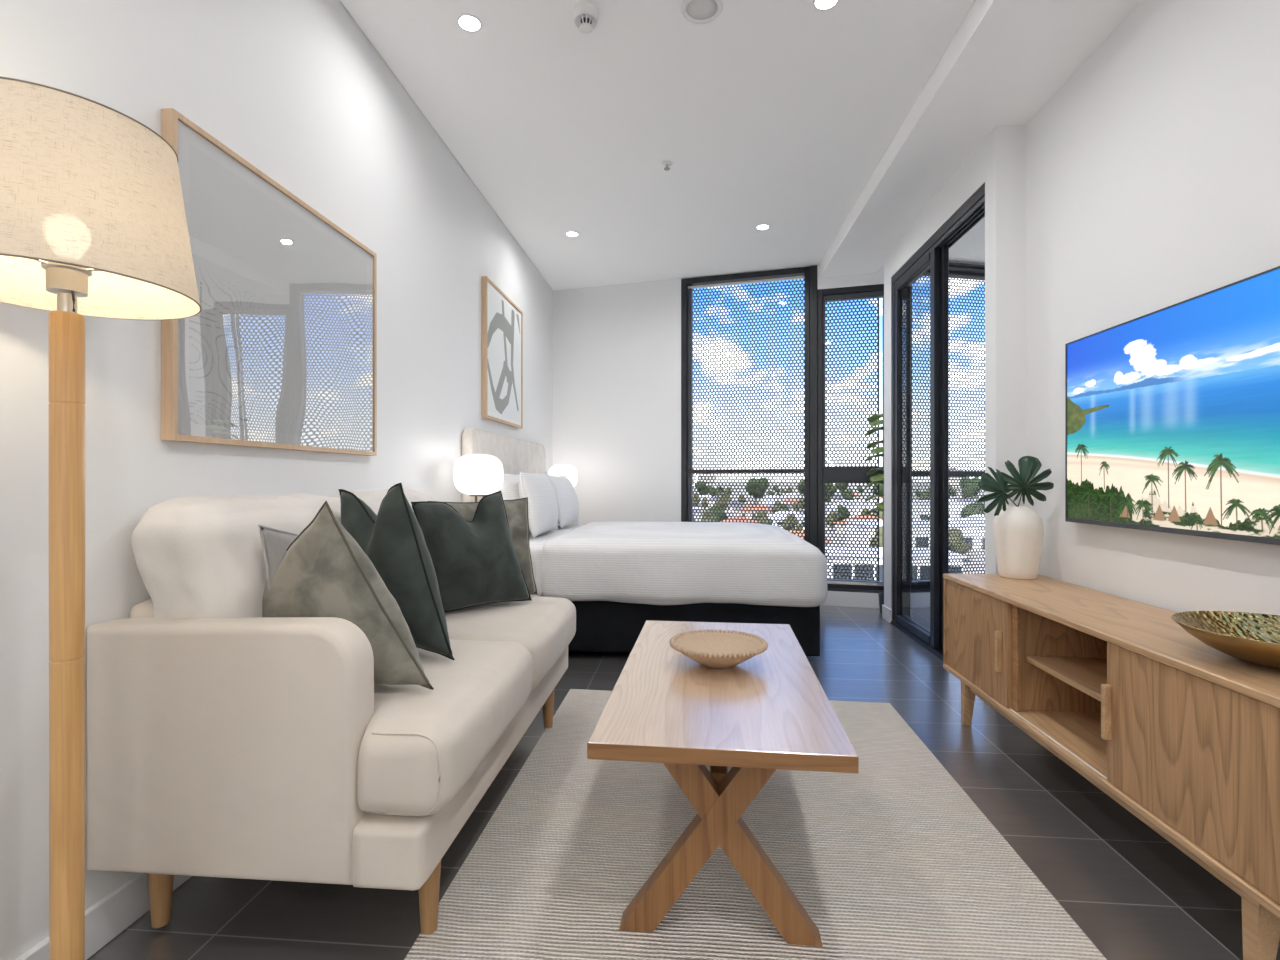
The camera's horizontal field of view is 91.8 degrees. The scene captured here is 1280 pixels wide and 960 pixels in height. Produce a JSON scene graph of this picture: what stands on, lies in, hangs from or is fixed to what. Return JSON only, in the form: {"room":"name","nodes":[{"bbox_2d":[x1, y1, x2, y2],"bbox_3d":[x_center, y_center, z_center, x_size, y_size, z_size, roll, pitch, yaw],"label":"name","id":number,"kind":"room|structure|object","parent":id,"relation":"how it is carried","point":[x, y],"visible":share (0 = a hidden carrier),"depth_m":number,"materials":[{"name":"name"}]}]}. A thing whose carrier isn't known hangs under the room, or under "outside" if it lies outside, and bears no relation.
{"room":"living room","nodes":[
{"label":"living room","id":0,"kind":"room"},
{"bbox_2d":[0,0,552,959],"bbox_3d":[-1.325,-0.425,1.792,0.150,3.150,9.250,0,0,5],"label":"wall","id":1,"kind":"structure","parent":0,"point":[296,89],"depth_m":1.89,"materials":[{"name":"paint"}]},
{"bbox_2d":[16,873,191,959],"bbox_3d":[-1.244,1.045,1.760,0.016,0.110,8.900,0,0,5],"label":"baseboard","id":2,"kind":"structure","parent":1,"relation":"attached to","point":[111,915],"depth_m":1.48,"materials":[{"name":"paint"}]},
{"bbox_2d":[161,108,376,455],"bbox_3d":[-1.201,-0.541,2.158,0.034,0.873,1.056,0,0,5],"label":"mirror","id":3,"kind":"object","parent":1,"relation":"attached to","point":[280,351],"visible":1,"depth_m":1.98,"materials":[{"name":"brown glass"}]},
{"bbox_2d":[482,276,522,428],"bbox_3d":[-0.999,-0.885,4.562,0.034,0.940,0.885,0,0,5],"label":"framed print","id":4,"kind":"object","parent":1,"relation":"attached to","point":[502,320],"visible":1,"depth_m":4.45,"materials":[{"name":"white paper"}]},
{"bbox_2d":[340,0,984,290],"bbox_3d":[1.098,-2.050,1.574,5.015,0.300,9.220,0,0,5],"label":"ceiling","id":5,"kind":"structure","parent":0,"point":[779,114],"depth_m":3.22,"materials":[{"name":"paint"}]},
{"bbox_2d":[457,13,481,31],"bbox_3d":[-0.707,-1.897,2.573,0.102,0.006,0.102,0,0,5],"label":"recessed light","id":6,"kind":"object","parent":5,"relation":"in","point":[468,22],"visible":1,"depth_m":2.57,"materials":[{"name":"white plastic"}]},
{"bbox_2d":[566,231,578,236],"bbox_3d":[-0.522,-1.897,4.780,0.102,0.006,0.102,0,0,5],"label":"recessed light","id":7,"kind":"object","parent":5,"relation":"in","point":[569,233],"visible":1,"depth_m":4.77,"materials":[{"name":"white plastic"}]},
{"bbox_2d":[573,2,598,33],"bbox_3d":[-0.219,-1.863,2.517,0.104,0.073,0.104,0,0,5],"label":"smoke detector","id":8,"kind":"object","parent":5,"relation":"attached to","point":[585,15],"visible":1,"depth_m":2.49,"materials":[{"name":"white plastic"}]},
{"bbox_2d":[661,161,672,170],"bbox_3d":[0.161,-1.882,3.720,0.068,0.034,0.068,0,0,5],"label":"sprinkler","id":9,"kind":"object","parent":5,"relation":"attached to","point":[666,164],"visible":1,"depth_m":3.71,"materials":[{"name":"white plastic"}]},
{"bbox_2d":[681,0,722,23],"bbox_3d":[0.249,-1.893,2.488,0.168,0.013,0.168,0,0,5],"label":"ceiling speaker","id":10,"kind":"object","parent":5,"relation":"attached to","point":[694,11],"visible":1,"depth_m":2.50,"materials":[{"name":"white plastic"}]},
{"bbox_2d":[687,0,717,19],"bbox_3d":[0.249,-1.894,2.488,0.128,0.008,0.128,0,0,5],"label":"grille","id":11,"kind":"object","parent":10,"relation":"attached to","point":[696,9],"depth_m":2.49,"materials":[{"name":"white plastic"}]},
{"bbox_2d":[756,224,769,229],"bbox_3d":[0.921,-1.897,4.649,0.102,0.006,0.102,0,0,5],"label":"recessed light","id":12,"kind":"object","parent":5,"relation":"in","point":[760,226],"visible":1,"depth_m":4.63,"materials":[{"name":"white plastic"}]},
{"bbox_2d":[813,0,838,10],"bbox_3d":[0.737,-1.897,2.452,0.102,0.006,0.102,0,0,5],"label":"recessed light","id":13,"kind":"object","parent":5,"relation":"in","point":[822,5],"visible":1,"depth_m":2.47,"materials":[{"name":"white plastic"}]},
{"bbox_2d":[87,605,1279,959],"bbox_3d":[1.098,1.200,1.574,5.015,0.200,9.220,0,0,5],"label":"floor","id":14,"kind":"structure","parent":0,"point":[1133,893],"depth_m":1.77,"materials":[{"name":"grey tile"}]},
{"bbox_2d":[0,76,201,959],"bbox_3d":[-1.035,0.236,1.120,0.397,1.728,0.397,0,0,44],"label":"floor lamp","id":15,"kind":"object","parent":14,"relation":"on","point":[93,221],"visible":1,"depth_m":1.10,"materials":[{"name":"beige fabric"}]},
{"bbox_2d":[87,488,575,934],"bbox_3d":[-0.780,0.561,2.191,0.870,1.054,1.641,0,0,5],"label":"sofa","id":16,"kind":"object","parent":14,"relation":"on","point":[226,739],"visible":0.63,"depth_m":1.40,"materials":[{"name":"beige fabric"}]},
{"bbox_2d":[129,494,340,617],"bbox_3d":[-1.071,0.319,1.849,0.332,0.550,0.782,0,0,5],"label":"cushion","id":17,"kind":"object","parent":16,"relation":"on","point":[203,557],"depth_m":1.51,"materials":[{"name":"beige fabric"}]},
{"bbox_2d":[259,525,298,592],"bbox_3d":[-0.902,0.326,1.770,0.115,0.426,0.436,0,0,14],"label":"cushion","id":18,"kind":"object","parent":16,"relation":"on","point":[276,543],"visible":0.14,"depth_m":1.59,"materials":[{"name":"grey fabric"}]},
{"bbox_2d":[263,500,433,689],"bbox_3d":[-0.818,0.290,1.639,0.597,0.479,0.230,0,0,5],"label":"velvet cushion","id":19,"kind":"object","parent":16,"relation":"on","point":[324,572],"visible":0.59,"depth_m":1.55,"materials":[{"name":"grey fabric"}]},
{"bbox_2d":[333,488,436,512],"bbox_3d":[-1.009,0.316,2.557,0.334,0.564,0.736,0,0,5],"label":"cushion","id":20,"kind":"object","parent":16,"relation":"on","point":[374,498],"depth_m":2.41,"materials":[{"name":"beige fabric"}]},
{"bbox_2d":[338,483,454,659],"bbox_3d":[-0.767,0.270,1.928,0.479,0.520,0.209,0,0,35],"label":"velvet cushion","id":21,"kind":"object","parent":16,"relation":"on","point":[392,538],"visible":0.65,"depth_m":1.83,"materials":[{"name":"green fabric"}]},
{"bbox_2d":[357,639,531,814],"bbox_3d":[-0.762,0.656,1.788,0.762,0.248,0.831,0,0,5],"label":"seat cushion","id":22,"kind":"object","parent":16,"relation":"on","point":[419,748],"depth_m":1.48,"materials":[{"name":"beige fabric"}]},
{"bbox_2d":[411,491,531,612],"bbox_3d":[-0.683,0.287,2.550,0.531,0.478,0.201,0,0,-42],"label":"velvet cushion","id":23,"kind":"object","parent":16,"relation":"on","point":[475,562],"visible":0.89,"depth_m":2.47,"materials":[{"name":"green fabric"}]},
{"bbox_2d":[444,497,536,593],"bbox_3d":[-0.674,0.298,2.687,0.480,0.441,0.130,0,0,-30],"label":"velvet cushion","id":24,"kind":"object","parent":16,"relation":"on","point":[516,510],"visible":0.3,"depth_m":2.74,"materials":[{"name":"grey fabric"}]},
{"bbox_2d":[445,597,575,688],"bbox_3d":[-0.693,0.657,2.584,0.762,0.248,0.828,0,0,5],"label":"seat cushion","id":25,"kind":"object","parent":16,"relation":"on","point":[545,626],"depth_m":2.40,"materials":[{"name":"beige fabric"}]},
{"bbox_2d":[462,428,827,658],"bbox_3d":[0.101,0.392,4.588,2.211,1.415,1.879,0,0,5],"label":"bed","id":26,"kind":"object","parent":14,"relation":"on","point":[618,576],"visible":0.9,"depth_m":3.73,"materials":[{"name":"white fabric"}]},
{"bbox_2d":[497,473,529,529],"bbox_3d":[-0.843,0.158,4.256,0.218,0.420,0.697,0,0,5],"label":"bed pillow","id":27,"kind":"object","parent":26,"relation":"on","point":[509,489],"visible":0.12,"depth_m":4.00,"materials":[{"name":"white fabric"}]},
{"bbox_2d":[519,471,558,537],"bbox_3d":[-0.691,0.155,4.274,0.221,0.424,0.700,0,0,5],"label":"bed pillow","id":28,"kind":"object","parent":26,"relation":"on","point":[543,509],"visible":0.9,"depth_m":4.04,"materials":[{"name":"white fabric"}]},
{"bbox_2d":[546,474,579,527],"bbox_3d":[-0.626,0.163,5.040,0.224,0.413,0.697,0,0,5],"label":"bed pillow","id":29,"kind":"object","parent":26,"relation":"on","point":[567,501],"visible":0.77,"depth_m":4.83,"materials":[{"name":"white fabric"}]},
{"bbox_2d":[542,521,827,606],"bbox_3d":[0.317,0.570,4.559,1.777,0.458,1.783,0,0,5],"label":"quilt","id":30,"kind":"object","parent":26,"relation":"on","point":[606,563],"depth_m":3.71,"materials":[{"name":"white fabric"}]},
{"bbox_2d":[404,689,1106,959],"bbox_3d":[0.307,1.094,1.851,1.622,0.010,2.640,0,0,5],"label":"area rug","id":31,"kind":"object","parent":14,"relation":"on","point":[892,859],"visible":0.67,"depth_m":1.73,"materials":[{"name":"fabric"}]},
{"bbox_2d":[587,620,858,946],"bbox_3d":[0.250,0.844,1.998,0.600,0.488,1.244,0,0,7],"label":"coffee table","id":32,"kind":"object","parent":31,"relation":"on","point":[769,711],"visible":0.88,"depth_m":1.49,"materials":[{"name":"brown wood"}]},
{"bbox_2d":[670,629,767,667],"bbox_3d":[0.255,0.560,2.021,0.317,0.078,0.317,0,0,-9],"label":"clay bowl","id":33,"kind":"object","parent":32,"relation":"on","point":[711,648],"visible":1,"depth_m":2.06,"materials":[{"name":"beige ceramic"}]},
{"bbox_2d":[864,413,910,613],"bbox_3d":[2.052,0.271,5.112,0.356,1.657,0.335,0,0,5],"label":"fiddle leaf fig","id":34,"kind":"object","parent":14,"relation":"on","point":[873,420],"visible":0.51,"depth_m":5.13,"materials":[{"name":"plant"}]},
{"bbox_2d":[943,573,1279,959],"bbox_3d":[1.598,0.774,2.074,0.457,0.648,1.800,0,0,5],"label":"tv cabinet","id":35,"kind":"object","parent":14,"relation":"on","point":[1182,732],"visible":0.98,"depth_m":1.69,"materials":[{"name":"brown wood"}]},
{"bbox_2d":[992,506,1043,579],"bbox_3d":[1.745,0.285,2.864,0.206,0.328,0.206,0,0,5],"label":"vase","id":36,"kind":"object","parent":35,"relation":"on","point":[1018,532],"visible":0.97,"depth_m":2.79,"materials":[{"name":"beige ceramic"}]},
{"bbox_2d":[978,467,1017,515],"bbox_3d":[1.630,0.084,2.829,0.247,0.291,0.069,0,0,-26],"label":"monstera leaf","id":37,"kind":"object","parent":36,"relation":"in","point":[998,486],"visible":0.94,"depth_m":2.80,"materials":[{"name":"green plant"}]},
{"bbox_2d":[996,456,1053,506],"bbox_3d":[1.758,0.060,2.835,0.234,0.340,0.050,0,0,24],"label":"monstera leaf","id":38,"kind":"object","parent":36,"relation":"in","point":[1024,483],"visible":0.89,"depth_m":2.82,"materials":[{"name":"green plant"}]},
{"bbox_2d":[1026,656,1106,701],"bbox_3d":[1.634,0.684,2.078,0.359,0.022,0.563,0,0,5],"label":"shelf","id":39,"kind":"object","parent":35,"relation":"attached to","point":[1087,674],"depth_m":2.21,"materials":[{"name":"brown wood"}]},
{"bbox_2d":[1171,611,1279,668],"bbox_3d":[1.567,0.406,1.509,0.416,0.087,0.416,0,0,5],"label":"dish","id":40,"kind":"object","parent":35,"relation":"on","point":[1254,638],"visible":1,"depth_m":1.64,"materials":[{"name":"gold metal"}]},
{"bbox_3d":[-0.904,0.825,3.488,0.369,0.550,0.400,0,0,5],"label":"bedside table","id":41,"kind":"object","parent":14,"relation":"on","visible":0},
{"bbox_2d":[453,454,502,501],"bbox_3d":[-0.911,0.202,3.498,0.274,0.695,0.274,0,0,5],"label":"table lamp","id":42,"kind":"object","parent":41,"relation":"on","point":[475,475],"visible":0.83,"depth_m":3.39,"materials":[{"name":"white glass"}]},
{"bbox_3d":[-0.709,0.825,5.810,0.369,0.550,0.380,0,0,5],"label":"bedside table","id":43,"kind":"object","parent":14,"relation":"on","visible":0},
{"bbox_2d":[548,464,577,486],"bbox_3d":[-0.719,0.202,5.780,0.274,0.695,0.274,0,0,5],"label":"table lamp","id":44,"kind":"object","parent":43,"relation":"on","point":[569,471],"visible":0.41,"depth_m":5.68,"materials":[{"name":"white glass"}]},
{"bbox_2d":[553,264,883,524],"bbox_3d":[0.593,-0.415,5.835,3.291,3.130,0.122,0,0,17],"label":"wall","id":45,"kind":"structure","parent":0,"point":[617,348],"depth_m":6.01,"materials":[{"name":"paint"}]},
{"bbox_2d":[681,267,809,542],"bbox_3d":[0.960,-0.472,5.717,1.169,2.845,0.100,0,0,17],"label":"window","id":46,"kind":"structure","parent":45,"relation":"in","point":[687,285],"depth_m":5.79,"materials":[{"name":"black metal"}]},
{"bbox_2d":[810,265,817,547],"bbox_3d":[1.552,-0.474,5.539,0.067,2.848,0.115,0,0,17],"label":"trim","id":47,"kind":"structure","parent":45,"relation":"attached to","point":[813,269],"depth_m":5.48,"materials":[{"name":"black metal"}]},
{"bbox_2d":[818,284,883,590],"bbox_3d":[1.873,-0.367,5.434,0.608,2.635,0.110,0,0,17],"label":"window","id":48,"kind":"structure","parent":45,"relation":"in","point":[825,474],"depth_m":5.46,"materials":[{"name":"black metal"}]},
{"bbox_2d":[823,591,878,607],"bbox_3d":[1.270,1.038,5.575,1.844,0.125,0.032,0,0,17],"label":"baseboard","id":49,"kind":"structure","parent":45,"relation":"attached to","point":[834,598],"depth_m":5.38,"materials":[{"name":"paint"}]},
{"bbox_2d":[828,588,883,592],"bbox_3d":[1.289,1.050,5.638,1.844,0.200,0.140,0,0,17],"label":"trim","id":50,"kind":"structure","parent":45,"relation":"attached to","point":[829,589],"depth_m":5.39,"materials":[{"name":"metal"}]},
{"bbox_2d":[910,592,929,607],"bbox_3d":[2.993,1.038,5.484,1.723,0.125,0.032,0,0,-12],"label":"baseboard","id":51,"kind":"structure","parent":45,"relation":"attached to","point":[917,600],"depth_m":5.34,"materials":[{"name":"paint"}]},
{"bbox_2d":[910,589,929,592],"bbox_3d":[2.979,1.050,5.549,1.723,0.200,0.140,0,0,-12],"label":"trim","id":52,"kind":"structure","parent":45,"relation":"attached to","point":[925,590],"depth_m":5.36,"materials":[{"name":"metal"}]},
{"bbox_2d":[878,592,883,613],"bbox_3d":[2.045,1.020,5.117,0.144,0.159,0.144,0,0,5],"label":"pot","id":53,"kind":"object","parent":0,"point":[881,595],"depth_m":5.10,"materials":[{"name":"metal"}]},
{"bbox_2d":[884,124,1025,608],"bbox_3d":[1.941,-0.425,4.026,0.145,3.150,1.825,0,0,5],"label":"wall","id":54,"kind":"structure","parent":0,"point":[999,161],"depth_m":3.13,"materials":[{"name":"paint"}]},
{"bbox_2d":[882,605,911,622],"bbox_3d":[2.009,1.048,4.851,0.167,0.105,0.194,0,0,5],"label":"baseboard","id":55,"kind":"structure","parent":54,"relation":"attached to","point":[886,612],"depth_m":4.82,"materials":[{"name":"paint"}]},
{"bbox_2d":[891,183,984,660],"bbox_3d":[1.933,-0.231,3.999,0.146,2.662,1.537,0,0,5],"label":"door","id":56,"kind":"structure","parent":54,"relation":"attached to","point":[933,255],"depth_m":4.00,"materials":[{"name":"black metal"}]},
{"bbox_2d":[819,0,1141,277],"bbox_3d":[1.557,-1.873,1.279,0.650,0.175,8.410,0,0,5],"label":"ceiling","id":57,"kind":"structure","parent":0,"point":[1006,59],"depth_m":2.91,"materials":[{"name":"paint"}]},
{"bbox_2d":[1026,0,1279,614],"bbox_3d":[1.739,-0.425,0.030,0.120,3.150,6.250,0,0,5],"label":"wall","id":58,"kind":"structure","parent":0,"point":[1153,170],"depth_m":2.26,"materials":[{"name":"paint"}]},
{"bbox_2d":[1065,266,1279,544],"bbox_3d":[1.818,-0.205,2.022,0.054,0.771,1.342,0,0,5],"label":"television","id":59,"kind":"object","parent":58,"relation":"attached to","point":[1172,413],"visible":1,"depth_m":2.04,"materials":[{"name":"glass"}]},
{"bbox_3d":[2.981,-1.790,5.539,1.685,0.340,0.612,0,0,5],"label":"wall balcony header","id":60,"kind":"structure","parent":0,"visible":0},
{"bbox_2d":[910,269,984,589],"bbox_3d":[3.066,-0.450,5.547,1.553,2.800,0.100,0,0,-12],"label":"window","id":61,"kind":"structure","parent":60,"relation":"in","point":[914,584],"depth_m":5.36,"materials":[{"name":"black metal"}]},
{"bbox_2d":[949,262,984,272],"bbox_3d":[3.082,-1.857,5.474,1.553,0.055,0.050,0,0,-12],"label":"trim","id":62,"kind":"structure","parent":60,"relation":"attached to","point":[962,267],"depth_m":5.42,"materials":[{"name":"metal"}]},
{"label":"outside","id":63,"kind":"structure","parent":0,"visible":0},
{"bbox_2d":[693,483,984,573],"bbox_3d":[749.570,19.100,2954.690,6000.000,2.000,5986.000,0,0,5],"label":"ground","id":64,"kind":"structure","parent":63,"point":[796,484],"depth_m":575.47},
{"bbox_2d":[695,480,707,493],"bbox_3d":[53.759,9.119,545.309,11.842,17.973,14.499,0,0,-6],"label":"tree","id":65,"kind":"object","parent":64,"relation":"on","point":[701,480],"visible":0.44,"depth_m":540.73,"materials":[{"name":"green plant"}]},
{"bbox_2d":[697,474,715,487],"bbox_3d":[138.547,1.600,1292.894,36.000,33.000,25.300,0,0,-1],"label":"apartment tower","id":66,"kind":"structure","parent":64,"relation":"on","point":[697,474],"depth_m":1280.48,"materials":[{"name":"stone"}]},
{"bbox_2d":[702,510,719,521],"bbox_3d":[25.454,14.330,224.688,6.893,7.567,6.225,0,0,-16],"label":"tree","id":67,"kind":"object","parent":64,"relation":"on","point":[715,517],"visible":0.2,"depth_m":223.28,"materials":[{"name":"green plant"}]},
{"bbox_2d":[709,505,726,520],"bbox_3d":[30.537,13.986,241.338,6.748,8.248,6.738,0,0,-43],"label":"tree","id":68,"kind":"object","parent":64,"relation":"on","point":[715,511],"visible":0.29,"depth_m":238.90,"materials":[{"name":"green plant"}]},
{"bbox_2d":[712,499,743,510],"bbox_3d":[52.083,14.650,366.006,16.400,6.900,12.400,0,0,44],"label":"house","id":69,"kind":"structure","parent":64,"relation":"on","point":[729,505],"depth_m":359.86,"materials":[{"name":"stone"}]},
{"bbox_2d":[720,514,758,523],"bbox_3d":[32.081,14.650,203.029,12.400,6.900,16.400,0,0,43],"label":"house","id":70,"kind":"structure","parent":64,"relation":"on","point":[737,514],"depth_m":201.42,"materials":[{"name":"ceramic"}]},
{"bbox_2d":[739,503,771,517],"bbox_3d":[56.208,14.650,297.961,16.400,6.900,12.400,0,0,25],"label":"house","id":71,"kind":"structure","parent":64,"relation":"on","point":[762,503],"depth_m":294.82,"materials":[{"name":"ceramic"}]},
{"bbox_2d":[746,477,769,503],"bbox_3d":[82.155,7.850,432.883,16.957,20.512,13.850,0,0,-5],"label":"tree","id":72,"kind":"object","parent":64,"relation":"on","point":[761,487],"visible":0.43,"depth_m":429.12,"materials":[{"name":"green plant"}]},
{"bbox_2d":[751,511,766,521],"bbox_3d":[41.880,14.206,216.627,6.534,7.817,5.900,0,0,-22],"label":"tree","id":73,"kind":"object","parent":64,"relation":"on","point":[758,511],"visible":0.18,"depth_m":215.25,"materials":[{"name":"green plant"}]},
{"bbox_2d":[760,517,772,524],"bbox_3d":[34.502,13.973,166.933,5.947,8.284,6.586,0,0,34],"label":"tree","id":74,"kind":"object","parent":64,"relation":"on","point":[763,521],"visible":0.02,"depth_m":165.60,"materials":[{"name":"green plant"}]},
{"bbox_2d":[761,494,784,502],"bbox_3d":[106.144,14.650,493.896,16.400,6.900,12.400,0,0,-23],"label":"house","id":75,"kind":"structure","parent":64,"relation":"on","point":[770,496],"depth_m":491.02,"materials":[{"name":"metal"}]},
{"bbox_2d":[767,509,803,527],"bbox_3d":[56.861,14.650,240.215,16.400,6.900,12.400,0,0,-8],"label":"house","id":76,"kind":"structure","parent":64,"relation":"on","point":[783,512],"depth_m":236.06,"materials":[{"name":"metal"}]},
{"bbox_2d":[781,513,797,528],"bbox_3d":[50.243,14.676,208.819,5.140,6.874,5.692,0,0,38],"label":"tree","id":77,"kind":"object","parent":64,"relation":"on","point":[791,513],"visible":0.47,"depth_m":207.61,"materials":[{"name":"green plant"}]},
{"bbox_2d":[781,492,800,499],"bbox_3d":[136.002,14.650,559.721,16.400,6.900,12.400,0,0,40],"label":"house","id":78,"kind":"structure","parent":64,"relation":"on","point":[794,492],"depth_m":556.67,"materials":[{"name":"metal"}]},
{"bbox_2d":[790,527,830,545],"bbox_3d":[36.453,14.650,147.469,16.400,6.900,12.400,0,0,22],"label":"house","id":79,"kind":"structure","parent":64,"relation":"on","point":[796,534],"depth_m":146.03,"materials":[{"name":"ceramic"}]},
{"bbox_2d":[825,483,829,502],"bbox_3d":[107.670,9.561,374.821,12.580,17.090,15.402,0,0,-26],"label":"tree","id":80,"kind":"object","parent":64,"relation":"on","point":[826,490],"visible":0.06,"depth_m":370.55,"materials":[{"name":"green plant"}]},
{"bbox_2d":[825,504,835,513],"bbox_3d":[104.057,14.650,319.637,16.400,6.900,12.400,0,0,6],"label":"house","id":81,"kind":"structure","parent":64,"relation":"on","point":[833,504],"depth_m":318.58,"materials":[{"name":"metal"}]},
{"bbox_2d":[825,510,837,526],"bbox_3d":[68.926,14.485,222.760,4.867,7.256,5.390,0,0,12],"label":"tree","id":82,"kind":"object","parent":64,"relation":"on","point":[828,519],"visible":0.44,"depth_m":221.59,"materials":[{"name":"green plant"}]},
{"bbox_2d":[827,483,835,496],"bbox_3d":[152.634,9.763,503.679,14.277,16.684,11.661,0,0,-21],"label":"tree","id":83,"kind":"object","parent":64,"relation":"on","point":[830,484],"visible":0.16,"depth_m":499.43,"materials":[{"name":"green plant"}]},
{"bbox_2d":[835,483,846,491],"bbox_3d":[246.502,5.770,761.880,17.437,24.675,14.242,0,0,18],"label":"tree","id":84,"kind":"object","parent":64,"relation":"on","point":[845,484],"visible":0.18,"depth_m":756.25,"materials":[{"name":"green plant"}]},
{"bbox_2d":[836,506,849,520],"bbox_3d":[78.983,13.895,242.832,5.563,8.430,5.571,0,0,-31],"label":"tree","id":85,"kind":"object","parent":64,"relation":"on","point":[847,513],"visible":0.26,"depth_m":240.65,"materials":[{"name":"green plant"}]},
{"bbox_2d":[842,490,853,499],"bbox_3d":[160.320,12.425,475.911,8.809,11.377,8.821,0,0,-13],"label":"tree","id":86,"kind":"object","parent":64,"relation":"on","point":[849,497],"visible":0.42,"depth_m":473.37,"materials":[{"name":"green plant"}]},
{"bbox_2d":[834,514,881,533],"bbox_3d":[75.766,14.650,209.400,16.400,6.900,12.400,0,0,-18],"label":"house","id":87,"kind":"structure","parent":64,"relation":"on","point":[868,514],"depth_m":208.55,"materials":[{"name":"ceramic"}]},
{"bbox_2d":[870,526,881,546],"bbox_3d":[54.968,14.264,140.775,5.925,7.700,6.561,0,0,-11],"label":"tree","id":88,"kind":"object","parent":64,"relation":"on","point":[880,527],"visible":0.19,"depth_m":139.65,"materials":[{"name":"green plant"}]},
{"bbox_2d":[872,506,881,518],"bbox_3d":[94.867,14.194,245.115,7.359,7.839,6.646,0,0,31],"label":"tree","id":89,"kind":"object","parent":64,"relation":"on","point":[880,512],"visible":0.24,"depth_m":243.85,"materials":[{"name":"green plant"}]},
{"bbox_2d":[873,483,881,494],"bbox_3d":[193.613,6.770,495.486,12.967,22.673,15.876,0,0,-13],"label":"tree","id":90,"kind":"object","parent":64,"relation":"on","point":[880,484],"visible":0.2,"depth_m":492.10,"materials":[{"name":"green plant"}]},
{"bbox_2d":[825,547,965,580],"bbox_3d":[45.736,15.600,114.578,22.800,5.000,12.800,0,0,8],"label":"warehouse","id":91,"kind":"structure","parent":64,"relation":"on","point":[845,548],"depth_m":109.32,"materials":[{"name":"metal"}]},
{"bbox_2d":[835,500,973,519],"bbox_3d":[118.905,13.850,281.045,52.800,8.500,24.800,0,0,-1],"label":"warehouse","id":92,"kind":"structure","parent":64,"relation":"on","point":[880,501],"depth_m":269.32,"materials":[{"name":"metal"}]},
{"bbox_2d":[844,520,984,549],"bbox_3d":[76.493,14.850,170.202,34.800,6.500,18.800,0,0,2],"label":"warehouse","id":93,"kind":"structure","parent":64,"relation":"on","point":[880,521],"depth_m":161.61,"materials":[{"name":"metal"}]},
{"bbox_2d":[949,468,961,491],"bbox_3d":[482.179,-0.400,963.020,28.000,37.000,19.700,0,0,-1],"label":"apartment tower","id":94,"kind":"structure","parent":64,"relation":"on","point":[954,484],"depth_m":953.43,"materials":[{"name":"stone"}]},
{"bbox_2d":[949,528,968,554],"bbox_3d":[70.177,14.367,137.777,5.641,7.493,6.246,0,0,-13],"label":"tree","id":95,"kind":"object","parent":64,"relation":"on","point":[954,541],"visible":0.38,"depth_m":135.62,"materials":[{"name":"green plant"}]},
{"bbox_2d":[960,477,979,497],"bbox_3d":[235.736,7.488,441.825,11.882,21.237,14.548,0,0,-43],"label":"tree","id":96,"kind":"object","parent":64,"relation":"on","point":[973,484],"visible":0.36,"depth_m":438.54,"materials":[{"name":"green plant"}]},
{"bbox_2d":[956,515,984,521],"bbox_3d":[122.859,14.650,220.503,16.400,6.900,12.400,0,0,-7],"label":"house","id":97,"kind":"structure","parent":64,"relation":"on","point":[972,515],"depth_m":218.45,"materials":[{"name":"metal"}]},
{"bbox_2d":[961,502,984,516],"bbox_3d":[128.084,13.053,237.728,8.366,10.117,8.378,0,0,17],"label":"tree","id":98,"kind":"object","parent":64,"relation":"on","point":[973,509],"visible":0.27,"depth_m":236.46,"materials":[{"name":"green plant"}]},
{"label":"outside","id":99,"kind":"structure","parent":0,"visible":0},
{"bbox_2d":[882,276,984,580],"bbox_3d":[3.007,-0.400,5.780,1.637,3.600,0.041,0,0,-12],"label":"screen","id":100,"kind":"object","parent":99,"point":[921,276],"visible":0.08,"depth_m":5.76,"materials":[{"name":"grey metal"}]},
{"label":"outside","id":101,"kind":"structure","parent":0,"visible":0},
{"bbox_2d":[693,279,803,539],"bbox_3d":[0.918,-0.400,5.981,1.458,3.600,0.040,0,0,17],"label":"screen","id":102,"kind":"object","parent":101,"point":[796,279],"visible":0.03,"depth_m":5.93,"materials":[{"name":"grey metal"}]},
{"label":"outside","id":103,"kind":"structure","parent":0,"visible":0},
{"bbox_2d":[825,298,878,580],"bbox_3d":[1.888,-0.400,5.685,0.570,3.600,0.040,0,0,17],"label":"screen","id":104,"kind":"object","parent":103,"point":[865,300],"visible":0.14,"depth_m":5.66,"materials":[{"name":"grey metal"}]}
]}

